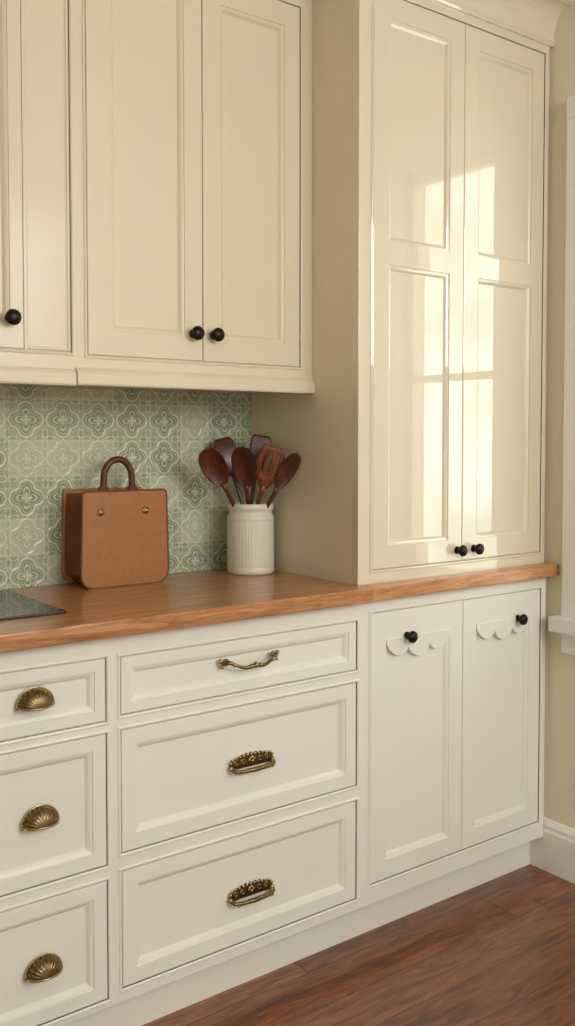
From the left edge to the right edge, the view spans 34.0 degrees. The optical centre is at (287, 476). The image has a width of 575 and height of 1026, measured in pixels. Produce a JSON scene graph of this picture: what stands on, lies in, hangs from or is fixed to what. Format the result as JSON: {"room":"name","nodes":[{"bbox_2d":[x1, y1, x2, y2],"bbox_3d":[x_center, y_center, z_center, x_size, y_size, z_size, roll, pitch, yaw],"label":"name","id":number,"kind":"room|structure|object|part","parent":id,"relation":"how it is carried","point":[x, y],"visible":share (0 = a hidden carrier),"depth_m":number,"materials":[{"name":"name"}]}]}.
{"room":"kitchen","nodes":[
{"label":"kitchen","id":0,"kind":"room"},
{"bbox_2d":[6,385,242,589],"bbox_3d":[-1.051,-0.074,2.136,4.070,2.596,0.120,-2,3,-37],"label":"wall","id":1,"kind":"structure","parent":0,"point":[12,385],"depth_m":2.52,"materials":[{"name":"green tile"}]},
{"bbox_2d":[0,385,250,589],"bbox_3d":[-1.337,0.047,1.848,3.062,0.504,0.008,-2,3,-37],"label":"tile backsplash","id":2,"kind":"structure","parent":1,"relation":"attached to","point":[53,440],"depth_m":2.47,"materials":[{"name":"green tile"}]},
{"bbox_2d":[0,0,314,393],"bbox_3d":[-1.111,-0.774,1.765,2.762,1.168,0.359,-2,3,-37],"label":"upper cabinet","id":3,"kind":"object","parent":1,"relation":"attached to","point":[156,155],"visible":1,"depth_m":2.23,"materials":[{"name":"beige paint"}]},
{"bbox_3d":[-0.804,-0.735,1.863,0.566,0.930,0.018,-2,3,-37],"label":"door","id":4,"kind":"part","parent":3,"relation":"part of","materials":[{"name":"beige paint"}]},
{"bbox_3d":[-0.587,-0.339,2.008,0.035,0.035,0.032,-2,3,-37],"label":"cabinet knob","id":5,"kind":"part","parent":3,"relation":"part of","materials":[{"name":"black metal"}]},
{"bbox_3d":[-1.318,-0.201,1.496,2.083,0.042,0.034,-2,3,-37],"label":"light rail","id":6,"kind":"part","parent":3,"relation":"part of","materials":[{"name":"beige paint"}]},
{"bbox_3d":[-0.533,-0.743,2.065,0.105,0.930,0.018,-2,3,-37],"label":"pullout panel","id":7,"kind":"part","parent":3,"relation":"part of","materials":[{"name":"beige paint"}]},
{"bbox_3d":[-0.336,-0.747,2.212,0.304,0.935,0.018,-2,3,-37],"label":"door","id":8,"kind":"part","parent":3,"relation":"part of","materials":[{"name":"beige paint"}]},
{"bbox_3d":[-0.208,-0.234,2.319,0.677,0.042,0.034,-2,3,-37],"label":"light rail","id":9,"kind":"part","parent":3,"relation":"part of","materials":[{"name":"beige paint"}]},
{"bbox_3d":[-0.220,-0.347,2.281,0.035,0.035,0.032,-2,3,-37],"label":"cabinet knob","id":10,"kind":"part","parent":3,"relation":"part of","materials":[{"name":"black metal"}]},
{"bbox_3d":[-0.173,-0.348,2.316,0.035,0.035,0.032,-2,3,-37],"label":"cabinet knob","id":11,"kind":"part","parent":3,"relation":"part of","materials":[{"name":"black metal"}]},
{"bbox_3d":[-0.092,-0.753,2.393,0.298,0.935,0.018,-2,3,-37],"label":"door","id":12,"kind":"part","parent":3,"relation":"part of","materials":[{"name":"beige paint"}]},
{"bbox_2d":[142,864,574,1025],"bbox_3d":[0.408,1.323,0.232,4.070,0.050,5.002,-2,3,-37],"label":"floor","id":13,"kind":"structure","parent":0,"point":[499,951],"depth_m":2.29,"materials":[{"name":"brown wood"}]},
{"bbox_2d":[0,578,545,1025],"bbox_3d":[-0.758,0.781,1.984,3.520,0.898,0.525,-2,3,-37],"label":"base cabinet","id":14,"kind":"object","parent":13,"relation":"on","point":[189,816],"visible":1,"depth_m":2.20,"materials":[{"name":"white paint"}]},
{"bbox_3d":[-0.516,0.451,1.879,0.323,0.132,0.018,-2,3,-37],"label":"drawer","id":15,"kind":"part","parent":14,"relation":"part of","materials":[{"name":"white paint"}]},
{"bbox_3d":[-0.516,0.684,1.888,0.323,0.279,0.018,-2,3,-37],"label":"drawer","id":16,"kind":"part","parent":14,"relation":"part of","materials":[{"name":"white paint"}]},
{"bbox_3d":[-0.516,0.984,1.899,0.323,0.254,0.018,-2,3,-37],"label":"drawer","id":17,"kind":"part","parent":14,"relation":"part of","materials":[{"name":"white paint"}]},
{"bbox_3d":[-0.095,0.663,2.201,0.658,0.263,0.018,-2,3,-37],"label":"drawer","id":18,"kind":"part","parent":14,"relation":"part of","materials":[{"name":"white paint"}]},
{"bbox_3d":[-0.095,0.437,2.192,0.658,0.122,0.018,-2,3,-37],"label":"drawer","id":19,"kind":"part","parent":14,"relation":"part of","materials":[{"name":"white paint"}]},
{"bbox_3d":[-0.095,0.962,2.212,0.658,0.253,0.018,-2,3,-37],"label":"drawer","id":20,"kind":"part","parent":14,"relation":"part of","materials":[{"name":"white paint"}]},
{"bbox_2d":[0,562,558,652],"bbox_3d":[-0.755,0.313,1.963,3.519,0.036,0.534,-2,3,-37],"label":"countertop","id":21,"kind":"structure","parent":14,"relation":"on","point":[206,597],"depth_m":2.22,"materials":[{"name":"brown wood"}]},
{"bbox_2d":[0,590,65,620],"bbox_3d":[-0.815,0.291,1.972,0.595,0.006,0.345,-2,3,-37],"label":"induction cooktop","id":22,"kind":"object","parent":21,"relation":"in","point":[13,605],"visible":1,"depth_m":2.04,"materials":[{"name":"black glass"}]},
{"bbox_2d":[62,456,168,589],"bbox_3d":[-0.443,0.114,2.426,0.249,0.331,0.134,-2,3,-37],"label":"leather handbag","id":23,"kind":"object","parent":21,"relation":"on","point":[112,537],"visible":1,"depth_m":2.39,"materials":[{"name":"brown leather"}]},
{"bbox_3d":[-0.483,0.153,2.475,0.236,0.244,0.010,-2,3,-37],"label":"panel","id":24,"kind":"part","parent":23,"relation":"part of","materials":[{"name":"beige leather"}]},
{"bbox_3d":[-0.436,0.012,2.418,0.103,0.127,0.017,-2,3,-37],"label":"handle","id":25,"kind":"part","parent":23,"relation":"part of","materials":[{"name":"brown leather"}]},
{"bbox_3d":[-0.412,0.157,2.386,0.244,0.242,0.010,-2,3,-37],"label":"panel","id":26,"kind":"part","parent":23,"relation":"part of","materials":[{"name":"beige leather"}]},
{"bbox_2d":[227,501,273,575],"bbox_3d":[-0.103,0.172,2.620,0.132,0.195,0.132,-2,3,-37],"label":"utensil crock","id":27,"kind":"object","parent":21,"relation":"on","point":[250,527],"visible":0.99,"depth_m":2.56,"materials":[{"name":"white ceramic"}]},
{"bbox_2d":[198,448,234,506],"bbox_3d":[-0.141,0.086,2.569,0.230,0.328,0.046,-2,3,-41],"label":"wooden spoon","id":28,"kind":"object","parent":27,"relation":"in","point":[212,463],"visible":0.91,"depth_m":2.53,"materials":[{"name":"brown wood"}]},
{"bbox_2d":[214,436,243,503],"bbox_3d":[-0.134,0.068,2.625,0.146,0.357,0.040,1,2,14],"label":"wooden spatula","id":29,"kind":"object","parent":27,"relation":"in","point":[225,446],"visible":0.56,"depth_m":2.62,"materials":[{"name":"brown wood"}]},
{"bbox_2d":[231,446,256,503],"bbox_3d":[-0.120,0.082,2.588,0.070,0.331,0.147,0,2,-4],"label":"wooden spoon","id":30,"kind":"object","parent":27,"relation":"in","point":[243,460],"visible":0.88,"depth_m":2.55,"materials":[{"name":"brown wood"}]},
{"bbox_2d":[249,434,270,503],"bbox_3d":[-0.092,0.064,2.627,0.094,0.363,0.016,-1,2,-15],"label":"wooden spatula","id":31,"kind":"object","parent":27,"relation":"in","point":[257,441],"visible":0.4,"depth_m":2.62,"materials":[{"name":"brown wood"}]},
{"bbox_2d":[256,444,285,503],"bbox_3d":[-0.082,0.080,2.576,0.170,0.338,0.046,2,3,40],"label":"wooden spatula","id":32,"kind":"object","parent":27,"relation":"in","point":[264,482],"visible":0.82,"depth_m":2.54,"materials":[{"name":"brown wood"}]},
{"bbox_2d":[266,453,300,507],"bbox_3d":[-0.063,0.092,2.573,0.202,0.314,0.046,1,2,20],"label":"wooden spoon","id":33,"kind":"object","parent":27,"relation":"in","point":[290,465],"visible":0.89,"depth_m":2.56,"materials":[{"name":"brown wood"}]},
{"bbox_2d":[251,0,572,585],"bbox_3d":[0.335,-0.565,2.729,0.817,1.659,0.556,-2,3,-37],"label":"pantry cabinet","id":34,"kind":"object","parent":21,"relation":"on","point":[419,441],"visible":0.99,"depth_m":2.54,"materials":[{"name":"beige paint"}]},
{"bbox_3d":[0.034,-0.509,2.566,0.018,1.560,0.461,-2,3,-37],"label":"panel","id":35,"kind":"part","parent":34,"relation":"part of","materials":[{"name":"beige paint"}]},
{"bbox_3d":[0.346,-0.170,2.510,0.333,0.816,0.018,-2,3,-37],"label":"door","id":36,"kind":"part","parent":34,"relation":"part of","materials":[{"name":"beige paint"}]},
{"bbox_3d":[0.346,-0.904,2.482,0.333,0.651,0.018,-2,3,-37],"label":"door","id":37,"kind":"part","parent":34,"relation":"part of","materials":[{"name":"beige paint"}]},
{"bbox_3d":[0.469,-0.510,2.590,0.744,1.560,0.020,-2,3,-37],"label":"frame","id":38,"kind":"part","parent":34,"relation":"part of","materials":[{"name":"beige paint"}]},
{"bbox_3d":[0.480,0.206,2.592,0.032,0.032,0.032,-2,3,-37],"label":"cabinet knob","id":39,"kind":"part","parent":34,"relation":"part of","materials":[{"name":"black metal"}]},
{"bbox_3d":[0.533,0.204,2.632,0.032,0.032,0.032,-2,3,-37],"label":"cabinet knob","id":40,"kind":"part","parent":34,"relation":"part of","materials":[{"name":"black metal"}]},
{"bbox_3d":[0.616,-0.178,2.712,0.338,0.816,0.018,-2,3,-37],"label":"door","id":41,"kind":"part","parent":34,"relation":"part of","materials":[{"name":"beige paint"}]},
{"bbox_3d":[0.476,-1.322,2.511,0.817,0.130,0.084,-2,3,-37],"label":"crown","id":42,"kind":"part","parent":34,"relation":"part of","materials":[{"name":"beige paint"}]},
{"bbox_3d":[0.616,-0.911,2.683,0.338,0.651,0.018,-2,3,-37],"label":"door","id":43,"kind":"part","parent":34,"relation":"part of","materials":[{"name":"beige paint"}]},
{"bbox_3d":[0.325,0.422,2.473,0.033,0.033,0.032,-2,3,-37],"label":"cabinet knob","id":44,"kind":"part","parent":14,"relation":"part of","materials":[{"name":"black metal"}]},
{"bbox_3d":[0.346,0.701,2.531,0.341,0.705,0.018,-2,3,-37],"label":"door","id":45,"kind":"part","parent":14,"relation":"part of","materials":[{"name":"white paint"}]},
{"bbox_3d":[0.618,0.694,2.733,0.333,0.705,0.018,-2,3,-37],"label":"door","id":46,"kind":"part","parent":14,"relation":"part of","materials":[{"name":"white paint"}]},
{"bbox_3d":[0.683,0.417,2.740,0.033,0.033,0.032,-2,3,-37],"label":"cabinet knob","id":47,"kind":"part","parent":14,"relation":"part of","materials":[{"name":"black metal"}]},
{"bbox_2d":[544,0,574,828],"bbox_3d":[2.003,-0.042,1.294,0.120,2.596,4.882,-2,3,-37],"label":"wall","id":48,"kind":"structure","parent":0,"point":[559,735],"depth_m":2.80,"materials":[{"name":"beige paint"}]},
{"bbox_2d":[530,817,574,883],"bbox_3d":[2.081,1.186,1.122,0.018,0.155,4.438,-2,3,-37],"label":"baseboard","id":49,"kind":"structure","parent":48,"relation":"attached to","point":[553,852],"depth_m":2.82,"materials":[{"name":"white paint"}]},
{"bbox_2d":[548,614,574,635],"bbox_3d":[1.042,0.445,2.541,0.155,0.045,0.704,-2,3,-37],"label":"sill","id":50,"kind":"structure","parent":48,"relation":"attached to","point":[560,624],"depth_m":2.74,"materials":[{"name":"white paint"}]},
{"bbox_2d":[561,634,574,654],"bbox_3d":[1.016,0.501,2.525,0.018,0.065,0.664,-2,3,-37],"label":"apron","id":51,"kind":"object","parent":48,"relation":"attached to","point":[568,642],"visible":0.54,"depth_m":2.77,"materials":[{"name":"white paint"}]},
{"bbox_2d":[561,116,574,617],"bbox_3d":[0.851,-0.314,2.714,0.020,1.480,0.112,-2,3,-37],"label":"window frame","id":52,"kind":"structure","parent":48,"relation":"attached to","point":[568,517],"depth_m":2.74,"materials":[{"name":"white paint"}]},
{"bbox_2d":[567,95,574,118],"bbox_3d":[1.043,-1.036,2.485,0.092,0.100,0.664,-2,3,-37],"label":"window trim","id":53,"kind":"structure","parent":48,"relation":"in","point":[570,100],"depth_m":2.71,"materials":[{"name":"white paint"}]}
]}

